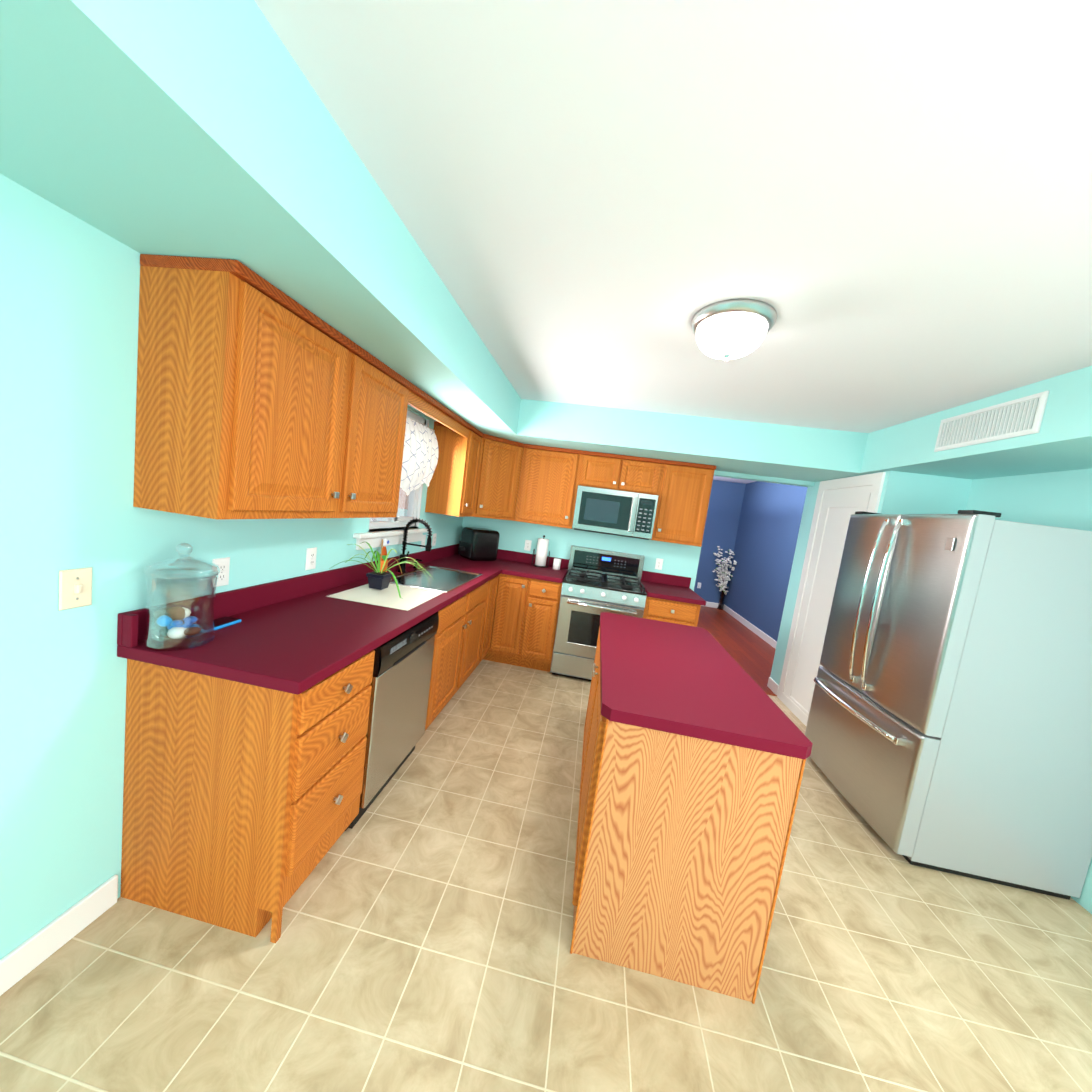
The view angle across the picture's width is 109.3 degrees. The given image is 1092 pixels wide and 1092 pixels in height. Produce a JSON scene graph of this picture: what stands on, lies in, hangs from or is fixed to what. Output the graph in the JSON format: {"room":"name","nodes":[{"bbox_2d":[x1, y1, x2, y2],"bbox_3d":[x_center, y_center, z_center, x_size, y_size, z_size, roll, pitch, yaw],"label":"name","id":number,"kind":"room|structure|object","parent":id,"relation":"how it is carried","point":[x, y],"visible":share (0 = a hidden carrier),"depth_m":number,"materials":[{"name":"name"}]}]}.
{"room":"kitchen","nodes":[
{"label":"kitchen","id":0,"kind":"room"},
{"bbox_2d":[0,174,462,959],"bbox_3d":[-1.419,0.034,1.060,0.120,2.440,6.500,8,6,7],"label":"wall","id":1,"kind":"structure","parent":0,"point":[68,326],"depth_m":1.11,"materials":[{"name":"teal paint"}]},
{"bbox_2d":[0,875,117,995],"bbox_3d":[-1.715,1.317,-0.353,0.014,0.105,3.425,8,6,7],"label":"baseboard","id":2,"kind":"structure","parent":1,"relation":"attached to","point":[36,949],"depth_m":1.18,"materials":[{"name":"white wood"}]},
{"bbox_2d":[59,567,91,610],"bbox_3d":[-1.353,0.124,1.119,0.017,0.115,0.070,8,6,7],"label":"light switch","id":3,"kind":"object","parent":1,"relation":"attached to","point":[75,588],"depth_m":1.11,"materials":[{"name":"white plastic"}]},
{"bbox_2d":[212,557,229,586],"bbox_3d":[-1.301,0.105,1.551,0.009,0.115,0.070,8,6,7],"label":"outlet","id":4,"kind":"object","parent":1,"relation":"attached to","point":[223,564],"depth_m":1.55,"materials":[{"name":"white plastic"}]},
{"bbox_2d":[133,254,412,519],"bbox_3d":[-1.019,-0.516,1.698,0.348,0.758,1.074,8,6,7],"label":"upper cabinet","id":5,"kind":"object","parent":1,"relation":"attached to","point":[258,396],"visible":1,"depth_m":1.23,"materials":[{"name":"brown wood"}]},
{"bbox_2d":[305,547,316,569],"bbox_3d":[-1.235,0.067,2.038,0.009,0.115,0.070,8,6,7],"label":"outlet","id":6,"kind":"object","parent":1,"relation":"attached to","point":[311,553],"depth_m":2.03,"materials":[{"name":"white plastic"}]},
{"bbox_2d":[353,409,428,549],"bbox_3d":[-1.099,-0.505,2.806,0.166,0.990,0.950,8,6,7],"label":"window","id":7,"kind":"structure","parent":1,"relation":"in","point":[374,538],"depth_m":2.90,"materials":[{"name":"white plastic"}]},
{"bbox_2d":[400,416,438,495],"bbox_3d":[-0.967,-0.640,2.810,0.118,0.556,0.765,8,6,7],"label":"curtain valance","id":8,"kind":"object","parent":7,"relation":"hanging from","point":[420,457],"visible":0.73,"depth_m":2.82,"materials":[{"name":"white fabric"}]},
{"bbox_2d":[421,535,425,547],"bbox_3d":[-1.053,-0.037,3.338,0.017,0.115,0.070,8,6,7],"label":"outlet","id":9,"kind":"object","parent":1,"relation":"attached to","point":[424,536],"depth_m":3.33,"materials":[{"name":"white plastic"}]},
{"bbox_2d":[432,533,436,545],"bbox_3d":[-1.026,-0.058,3.562,0.009,0.115,0.070,8,6,7],"label":"outlet","id":10,"kind":"object","parent":1,"relation":"attached to","point":[434,535],"depth_m":3.55,"materials":[{"name":"white plastic"}]},
{"bbox_2d":[425,421,483,516],"bbox_3d":[-0.787,-0.652,3.394,0.348,0.758,0.327,8,6,7],"label":"upper cabinet","id":11,"kind":"object","parent":1,"relation":"attached to","point":[451,489],"visible":0.96,"depth_m":3.25,"materials":[{"name":"brown wood"}]},
{"bbox_2d":[472,434,523,520],"bbox_3d":[-0.581,-0.670,3.856,0.636,0.758,0.636,8,6,7],"label":"upper cabinet","id":12,"kind":"object","parent":1,"relation":"attached to","point":[498,477],"visible":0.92,"depth_m":3.66,"materials":[{"name":"brown wood"}]},
{"bbox_2d":[0,0,524,443],"bbox_3d":[-0.896,-0.963,0.909,0.660,0.305,6.500,8,6,7],"label":"soffit","id":13,"kind":"structure","parent":0,"point":[200,128],"depth_m":0.85,"materials":[{"name":"teal paint"}]},
{"bbox_2d":[408,384,471,437],"bbox_3d":[-0.704,-0.903,2.684,0.048,0.103,1.020,8,6,7],"label":"valance board","id":14,"kind":"object","parent":13,"relation":"attached to","point":[419,399],"visible":0.79,"depth_m":2.55,"materials":[{"name":"brown wood"}]},
{"bbox_2d":[0,660,1091,1091],"bbox_3d":[0.424,1.571,0.825,4.240,0.060,6.530,8,6,7],"label":"floor","id":15,"kind":"structure","parent":0,"point":[422,942],"depth_m":1.30,"materials":[{"name":"beige tile"}]},
{"bbox_2d":[120,650,374,942],"bbox_3d":[-1.085,0.823,1.490,0.653,0.888,0.435,8,6,7],"label":"base cabinet","id":16,"kind":"object","parent":15,"relation":"on","point":[241,803],"visible":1,"depth_m":1.28,"materials":[{"name":"brown wood"}]},
{"bbox_2d":[345,612,438,830],"bbox_3d":[-1.006,0.784,2.005,0.616,0.886,0.594,8,6,7],"label":"dishwasher","id":17,"kind":"object","parent":15,"relation":"on","point":[400,683],"visible":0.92,"depth_m":1.87,"materials":[{"name":"silver"}]},
{"bbox_2d":[425,582,487,729],"bbox_3d":[-0.901,0.715,2.843,0.653,0.888,1.085,8,6,7],"label":"base cabinet","id":18,"kind":"object","parent":15,"relation":"on","point":[457,647],"visible":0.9,"depth_m":2.64,"materials":[{"name":"brown wood"}]},
{"bbox_2d":[117,544,516,694],"bbox_3d":[-0.854,0.276,2.727,0.648,0.279,3.088,8,6,7],"label":"countertop","id":19,"kind":"structure","parent":18,"relation":"on","point":[298,635],"depth_m":1.59,"materials":[{"name":"red laminate"}]},
{"bbox_2d":[143,543,219,650],"bbox_3d":[-1.226,0.157,1.304,0.189,0.340,0.189,8,6,7],"label":"jar","id":20,"kind":"object","parent":19,"relation":"on","point":[176,623],"visible":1,"depth_m":1.28,"materials":[{"name":"clear glass"}]},
{"bbox_2d":[198,616,240,631],"bbox_3d":[-1.261,0.300,1.480,0.074,0.014,0.150,8,6,4],"label":"phone","id":21,"kind":"object","parent":19,"relation":"on","point":[222,622],"visible":0.52,"depth_m":1.49,"materials":[{"name":"blue plastic"}]},
{"bbox_2d":[377,539,388,571],"bbox_3d":[-1.103,0.082,2.625,0.047,0.264,0.089,8,6,7],"label":"dish soap bottle","id":22,"kind":"object","parent":19,"relation":"on","point":[384,549],"visible":0.56,"depth_m":2.60,"materials":[{"name":"orange plastic"}]},
{"bbox_2d":[327,583,443,610],"bbox_3d":[-0.900,0.270,2.238,0.460,0.018,0.470,8,6,7],"label":"cutting board","id":23,"kind":"object","parent":19,"relation":"on","point":[412,597],"visible":0.94,"depth_m":2.14,"materials":[{"name":"white plastic"}]},
{"bbox_2d":[331,539,433,598],"bbox_3d":[-0.970,0.108,2.325,0.652,0.265,0.402,8,6,7],"label":"potted plant","id":24,"kind":"object","parent":23,"relation":"on","point":[379,580],"visible":0.96,"depth_m":2.25,"materials":[{"name":"green plant"}]},
{"bbox_2d":[397,518,431,572],"bbox_3d":[-0.962,-0.002,2.879,0.243,0.417,0.096,8,6,7],"label":"faucet","id":25,"kind":"object","parent":19,"relation":"attached to","point":[428,546],"visible":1,"depth_m":2.85,"materials":[{"name":"black metal"}]},
{"bbox_2d":[413,559,422,567],"bbox_3d":[-1.028,0.141,3.101,0.072,0.075,0.044,8,6,7],"label":"soap dispenser pump","id":26,"kind":"object","parent":19,"relation":"attached to","point":[416,563],"visible":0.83,"depth_m":3.09,"materials":[{"name":"black"}]},
{"bbox_2d":[458,527,499,560],"bbox_3d":[-0.706,-0.021,3.951,0.385,0.315,0.280,3,7,-41],"label":"toaster","id":27,"kind":"object","parent":19,"relation":"on","point":[478,544],"visible":1,"depth_m":3.85,"materials":[{"name":"black"}]},
{"bbox_2d":[478,574,528,665],"bbox_3d":[-0.640,0.654,3.822,0.908,0.888,0.928,8,6,7],"label":"base cabinet","id":28,"kind":"object","parent":15,"relation":"on","point":[506,598],"visible":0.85,"depth_m":3.61,"materials":[{"name":"brown wood"}]},
{"bbox_2d":[519,578,561,671],"bbox_3d":[-0.023,0.730,3.883,0.310,0.888,0.653,8,6,7],"label":"base cabinet","id":29,"kind":"object","parent":15,"relation":"on","point":[540,622],"visible":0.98,"depth_m":3.59,"materials":[{"name":"brown wood"}]},
{"bbox_2d":[501,552,568,582],"bbox_3d":[-0.083,0.200,3.851,0.569,0.144,0.648,8,6,7],"label":"countertop","id":30,"kind":"structure","parent":29,"relation":"on","point":[521,566],"depth_m":3.81,"materials":[{"name":"red laminate"}]},
{"bbox_2d":[531,535,549,567],"bbox_3d":[-0.041,0.051,4.047,0.169,0.330,0.150,8,6,7],"label":"paper towel holder","id":31,"kind":"object","parent":30,"relation":"on","point":[541,552],"visible":0.98,"depth_m":4.00,"materials":[{"name":"black"}]},
{"bbox_2d":[553,558,560,569],"bbox_3d":[0.113,0.187,4.012,0.076,0.108,0.076,8,6,7],"label":"pillar candle","id":32,"kind":"object","parent":30,"relation":"on","point":[556,564],"visible":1,"depth_m":3.98,"materials":[{"name":"white wax"}]},
{"bbox_2d":[550,545,646,680],"bbox_3d":[0.518,0.658,3.768,0.757,1.195,0.667,8,6,7],"label":"range","id":33,"kind":"object","parent":15,"relation":"on","point":[596,583],"visible":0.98,"depth_m":3.54,"materials":[{"name":"grey metal"}]},
{"bbox_2d":[643,596,700,626],"bbox_3d":[1.106,0.895,3.742,0.470,0.888,0.653,8,6,7],"label":"base cabinet","id":34,"kind":"object","parent":15,"relation":"on","point":[671,611],"visible":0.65,"depth_m":3.42,"materials":[{"name":"brown wood"}]},
{"bbox_2d":[641,571,705,605],"bbox_3d":[1.190,0.386,3.692,0.499,0.144,0.648,8,6,7],"label":"countertop","id":35,"kind":"structure","parent":34,"relation":"on","point":[667,586],"depth_m":3.77,"materials":[{"name":"red laminate"}]},
{"bbox_2d":[570,640,805,1003],"bbox_3d":[0.512,0.996,1.896,0.664,0.890,1.228,8,6,7],"label":"kitchen island","id":36,"kind":"object","parent":15,"relation":"on","point":[697,746],"depth_m":1.29,"materials":[{"name":"brown wood"}]},
{"bbox_2d":[598,612,812,759],"bbox_3d":[0.588,0.540,1.844,0.654,0.040,1.270,8,6,7],"label":"island countertop","id":37,"kind":"structure","parent":36,"relation":"on","point":[659,676],"depth_m":1.46,"materials":[{"name":"red laminate"}]},
{"bbox_2d":[805,510,1091,899],"bbox_3d":[2.294,0.736,2.277,0.915,1.800,0.910,8,6,7],"label":"refrigerator","id":38,"kind":"object","parent":15,"relation":"on","point":[949,726],"visible":1,"depth_m":1.88,"materials":[{"name":"grey metal"}]},
{"bbox_2d":[461,471,814,590],"bbox_3d":[0.737,-0.023,4.112,3.590,2.530,0.120,8,6,7],"label":"wall","id":39,"kind":"structure","parent":0,"point":[681,560],"depth_m":4.06,"materials":[{"name":"teal paint"}]},
{"bbox_2d":[524,540,531,550],"bbox_3d":[-0.196,-0.006,4.173,0.070,0.115,0.009,8,6,7],"label":"outlet","id":40,"kind":"object","parent":39,"relation":"attached to","point":[527,547],"depth_m":4.17,"materials":[{"name":"white plastic"}]},
{"bbox_2d":[515,444,582,528],"bbox_3d":[0.038,-0.594,3.923,0.580,0.758,0.348,8,6,7],"label":"upper cabinet","id":41,"kind":"object","parent":39,"relation":"attached to","point":[548,484],"visible":0.92,"depth_m":3.78,"materials":[{"name":"brown wood"}]},
{"bbox_2d":[578,451,663,494],"bbox_3d":[0.724,-0.707,3.820,0.760,0.333,0.348,8,6,7],"label":"upper cabinet","id":42,"kind":"object","parent":39,"relation":"attached to","point":[621,472],"visible":1,"depth_m":3.67,"materials":[{"name":"brown wood"}]},
{"bbox_2d":[572,485,658,539],"bbox_3d":[0.668,-0.328,3.820,0.755,0.424,0.423,8,6,7],"label":"microwave","id":43,"kind":"object","parent":42,"relation":"attached to","point":[616,512],"visible":1,"depth_m":3.64,"materials":[{"name":"grey metal"}]},
{"bbox_2d":[655,558,662,569],"bbox_3d":[1.170,0.187,4.002,0.070,0.115,0.009,8,6,7],"label":"outlet","id":44,"kind":"object","parent":39,"relation":"attached to","point":[658,564],"depth_m":4.00,"materials":[{"name":"white plastic"}]},
{"bbox_2d":[650,460,715,546],"bbox_3d":[1.302,-0.409,3.765,0.474,0.758,0.348,8,6,7],"label":"upper cabinet","id":45,"kind":"object","parent":39,"relation":"attached to","point":[684,492],"visible":0.92,"depth_m":3.62,"materials":[{"name":"brown wood"}]},
{"bbox_2d":[254,0,1091,432],"bbox_3d":[0.760,-0.899,0.627,4.240,0.060,6.620,8,6,7],"label":"ceiling","id":46,"kind":"structure","parent":0,"point":[882,208],"depth_m":1.00,"materials":[{"name":"white paint"}]},
{"bbox_2d":[691,299,776,361],"bbox_3d":[0.784,-0.878,1.658,0.330,0.173,0.330,8,6,7],"label":"flush-mount light fixture","id":47,"kind":"object","parent":46,"relation":"attached to","point":[726,330],"visible":1,"depth_m":1.56,"materials":[{"name":"white glass"}]},
{"bbox_2d":[517,399,889,481],"bbox_3d":[1.181,-0.932,3.422,2.810,0.305,0.980,8,6,7],"label":"ceiling soffit","id":48,"kind":"structure","parent":0,"point":[780,451],"depth_m":3.18,"materials":[{"name":"teal paint"}]},
{"bbox_2d":[713,476,755,483],"bbox_3d":[1.742,-1.376,5.891,4.140,0.060,4.120,8,6,7],"label":"ceiling","id":49,"kind":"structure","parent":0,"point":[731,480],"depth_m":7.32,"materials":[{"name":"white paint"}]},
{"bbox_2d":[697,606,776,695],"bbox_3d":[1.452,1.189,6.078,4.020,0.066,4.235,8,6,7],"label":"floor","id":50,"kind":"structure","parent":0,"point":[750,653],"depth_m":5.54,"materials":[{"name":"brown wood"}]},
{"bbox_2d":[712,546,736,609],"bbox_3d":[3.438,0.642,7.609,0.390,1.250,0.318,8,6,7],"label":"vase","id":51,"kind":"object","parent":50,"relation":"on","point":[723,577],"visible":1,"depth_m":7.62,"materials":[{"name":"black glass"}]},
{"bbox_2d":[694,480,807,640],"bbox_3d":[1.571,-0.099,6.017,4.140,2.530,4.120,8,6,7],"label":"wall","id":52,"kind":"structure","parent":0,"point":[754,527],"depth_m":6.74,"materials":[{"name":"blue paint"}]},
{"bbox_2d":[701,601,718,607],"bbox_3d":[1.672,0.945,8.042,3.900,0.105,0.018,8,6,7],"label":"baseboard","id":53,"kind":"structure","parent":52,"relation":"attached to","point":[708,604],"depth_m":7.83,"materials":[{"name":"white wood"}]},
{"bbox_2d":[724,605,776,648],"bbox_3d":[3.317,1.377,5.881,0.014,0.105,3.850,8,6,7],"label":"baseboard","id":54,"kind":"structure","parent":52,"relation":"attached to","point":[761,634],"depth_m":6.31,"materials":[{"name":"white wood"}]},
{"bbox_2d":[770,471,972,725],"bbox_3d":[2.744,0.318,3.369,0.668,2.530,1.100,8,6,7],"label":"wall","id":55,"kind":"structure","parent":0,"point":[831,507],"depth_m":3.37,"materials":[{"name":"teal"}]},
{"bbox_2d":[881,366,1091,479],"bbox_3d":[2.353,-0.440,0.011,0.590,0.305,5.520,8,6,7],"label":"soffit","id":56,"kind":"structure","parent":0,"point":[1061,440],"depth_m":2.04,"materials":[{"name":"teal paint"}]},
{"bbox_2d":[934,391,1048,451],"bbox_3d":[2.331,-0.642,2.063,0.012,0.190,0.560,8,6,7],"label":"ceiling vent","id":57,"kind":"object","parent":56,"relation":"in","point":[1022,416],"visible":1,"depth_m":2.00,"materials":[{"name":"white metal"}]},
{"bbox_2d":[966,468,1091,913],"bbox_3d":[2.560,0.664,0.071,0.120,2.440,5.520,8,6,7],"label":"wall","id":58,"kind":"structure","parent":0,"point":[1062,499],"depth_m":2.26,"materials":[{"name":"teal paint"}]},
{"label":"outside","id":59,"kind":"structure","parent":0,"visible":0},
{"bbox_2d":[371,487,405,520],"bbox_3d":[-1.925,-0.755,2.939,0.001,2.900,3.600,8,6,7],"label":"window","id":60,"kind":"structure","parent":59,"point":[400,505],"depth_m":4.65,"materials":[{"name":"white"}]}
]}

